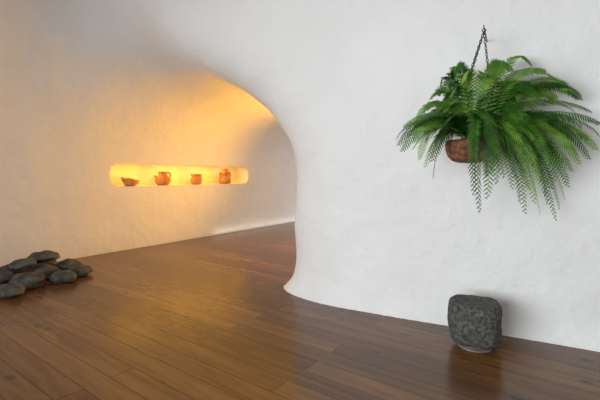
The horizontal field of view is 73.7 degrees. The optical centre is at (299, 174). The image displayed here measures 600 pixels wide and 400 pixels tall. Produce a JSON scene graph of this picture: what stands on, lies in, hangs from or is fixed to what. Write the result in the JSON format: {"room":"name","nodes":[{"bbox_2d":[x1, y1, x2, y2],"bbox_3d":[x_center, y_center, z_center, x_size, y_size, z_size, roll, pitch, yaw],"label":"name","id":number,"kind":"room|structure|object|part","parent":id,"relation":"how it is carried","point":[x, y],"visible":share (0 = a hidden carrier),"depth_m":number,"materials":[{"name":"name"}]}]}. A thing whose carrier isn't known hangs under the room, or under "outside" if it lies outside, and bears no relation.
{"room":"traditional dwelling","nodes":[
{"label":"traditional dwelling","id":0,"kind":"room"},
{"bbox_2d":[0,0,599,351],"bbox_3d":[-1.222,-0.785,8.344,14.737,4.792,15.636,0,0,0],"label":"wall","id":1,"kind":"structure","parent":0,"point":[305,104],"depth_m":4.84,"materials":[{"name":"white paint"}]},
{"bbox_2d":[120,177,139,185],"bbox_3d":[-3.493,0.130,8.235,0.318,0.197,0.316,0,0,-11],"label":"clay bowl","id":2,"kind":"object","parent":1,"relation":"on","point":[126,181],"visible":0.94,"depth_m":8.11,"materials":[{"name":"ceramic"}]},
{"bbox_2d":[154,172,170,184],"bbox_3d":[-3.050,0.074,8.891,0.341,0.308,0.346,0,0,-9],"label":"jug","id":3,"kind":"object","parent":1,"relation":"on","point":[162,178],"visible":0.94,"depth_m":8.78,"materials":[{"name":"ceramic"}]},
{"bbox_2d":[190,174,201,183],"bbox_3d":[-2.512,0.100,9.692,0.274,0.255,0.305,0,0,0],"label":"clay jar","id":4,"kind":"object","parent":1,"relation":"on","point":[196,178],"visible":0.99,"depth_m":9.58,"materials":[{"name":"ceramic"}]},
{"bbox_2d":[218,169,230,183],"bbox_3d":[-1.970,0.030,10.486,0.322,0.396,0.330,0,0,-10],"label":"vessel","id":5,"kind":"object","parent":1,"relation":"on","point":[225,178],"visible":1,"depth_m":10.37,"materials":[{"name":"ceramic"}]},
{"bbox_2d":[0,222,599,399],"bbox_3d":[-1.000,1.575,6.500,16.000,0.150,21.000,0,0,0],"label":"floor","id":6,"kind":"structure","parent":0,"point":[213,317],"depth_m":3.48,"materials":[{"name":"brown wood"}]},
{"bbox_2d":[0,269,14,284],"bbox_3d":[-4.071,1.388,5.419,0.393,0.224,0.396,0,0,0],"label":"stone","id":7,"kind":"object","parent":6,"relation":"on","point":[6,275],"visible":0.6,"depth_m":5.34,"materials":[{"name":"grey stone"}]},
{"bbox_2d":[6,258,36,269],"bbox_3d":[-3.906,1.245,5.616,0.348,0.138,0.348,0,0,-40],"label":"stone","id":8,"kind":"object","parent":7,"relation":"on","point":[23,263],"visible":1,"depth_m":5.53,"materials":[{"name":"grey stone"}]},
{"bbox_2d":[0,283,25,298],"bbox_3d":[-3.569,1.415,4.946,0.311,0.170,0.296,0,0,20],"label":"stone","id":9,"kind":"object","parent":6,"relation":"on","point":[10,290],"visible":1,"depth_m":4.86,"materials":[{"name":"grey stone"}]},
{"bbox_2d":[0,264,31,273],"bbox_3d":[-4.153,1.394,5.848,0.450,0.213,0.381,0,0,-15],"label":"stone","id":10,"kind":"object","parent":6,"relation":"on","point":[28,269],"visible":0.22,"depth_m":5.73,"materials":[{"name":"grey stone"}]},
{"bbox_2d":[27,250,59,262],"bbox_3d":[-3.909,1.243,6.093,0.440,0.165,0.362,0,0,-32],"label":"stone","id":11,"kind":"object","parent":10,"relation":"on","point":[46,255],"visible":0.84,"depth_m":6.01,"materials":[{"name":"grey stone"}]},
{"bbox_2d":[8,272,46,289],"bbox_3d":[-3.636,1.402,5.330,0.429,0.196,0.371,0,0,-20],"label":"stone","id":12,"kind":"object","parent":6,"relation":"on","point":[30,280],"visible":0.8,"depth_m":5.24,"materials":[{"name":"grey stone"}]},
{"bbox_2d":[29,264,59,279],"bbox_3d":[-3.708,1.393,5.782,0.433,0.214,0.371,0,0,10],"label":"stone","id":13,"kind":"object","parent":6,"relation":"on","point":[47,269],"visible":0.51,"depth_m":5.70,"materials":[{"name":"grey stone"}]},
{"bbox_2d":[32,260,56,266],"bbox_3d":[-4.099,1.392,6.321,0.450,0.215,0.414,0,0,-32],"label":"stone","id":14,"kind":"object","parent":6,"relation":"on","point":[53,262],"visible":0.09,"depth_m":6.28,"materials":[{"name":"grey stone"}]},
{"bbox_2d":[48,270,76,284],"bbox_3d":[-3.321,1.417,5.582,0.340,0.167,0.296,0,0,-40],"label":"stone","id":15,"kind":"object","parent":6,"relation":"on","point":[61,276],"visible":1,"depth_m":5.50,"materials":[{"name":"grey stone"}]},
{"bbox_2d":[54,258,82,269],"bbox_3d":[-3.634,1.400,6.239,0.394,0.200,0.348,0,0,10],"label":"stone","id":16,"kind":"object","parent":6,"relation":"on","point":[67,263],"visible":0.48,"depth_m":6.14,"materials":[{"name":"grey stone"}]},
{"bbox_2d":[68,265,92,276],"bbox_3d":[-3.299,1.425,5.994,0.360,0.150,0.322,0,0,-30],"label":"stone","id":17,"kind":"object","parent":6,"relation":"on","point":[80,270],"visible":0.73,"depth_m":5.91,"materials":[{"name":"grey stone"}]},
{"bbox_2d":[447,294,501,352],"bbox_3d":[1.524,1.299,3.498,0.439,0.402,0.452,0,0,24],"label":"stone","id":18,"kind":"object","parent":6,"relation":"on","point":[474,322],"visible":1,"depth_m":3.33,"materials":[{"name":"stone"}]},
{"bbox_2d":[445,138,490,162],"bbox_3d":[1.478,-0.205,3.499,0.391,0.203,0.394,0,0,0],"label":"plant pot","id":19,"kind":"object","parent":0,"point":[456,150],"depth_m":3.37,"materials":[{"name":"brown wicker"}]},
{"bbox_3d":[1.716,-1.290,3.693,0.233,0.035,0.416,0,0,0],"label":"wall hook","id":20,"kind":"object","parent":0,"visible":0},
{"bbox_2d":[396,28,599,219],"bbox_3d":[1.625,-0.440,3.449,1.695,1.690,0.751,0,0,0],"label":"hanging fern","id":21,"kind":"object","parent":20,"relation":"hanging from","point":[505,124],"visible":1,"depth_m":3.31,"materials":[{"name":"plant"}]},
{"bbox_3d":[1.447,-0.776,3.500,0.334,0.977,0.025,0,0,0],"label":"chain","id":22,"kind":"part","parent":21,"relation":"part of","materials":[{"name":"metal"}]},
{"bbox_3d":[1.490,-0.776,3.578,0.298,0.977,0.021,0,0,33],"label":"chain","id":23,"kind":"part","parent":21,"relation":"part of","materials":[{"name":"metal"}]},
{"bbox_3d":[1.666,-0.776,3.500,0.127,0.978,0.025,0,0,0],"label":"chain","id":24,"kind":"part","parent":21,"relation":"part of","materials":[{"name":"metal"}]}
]}

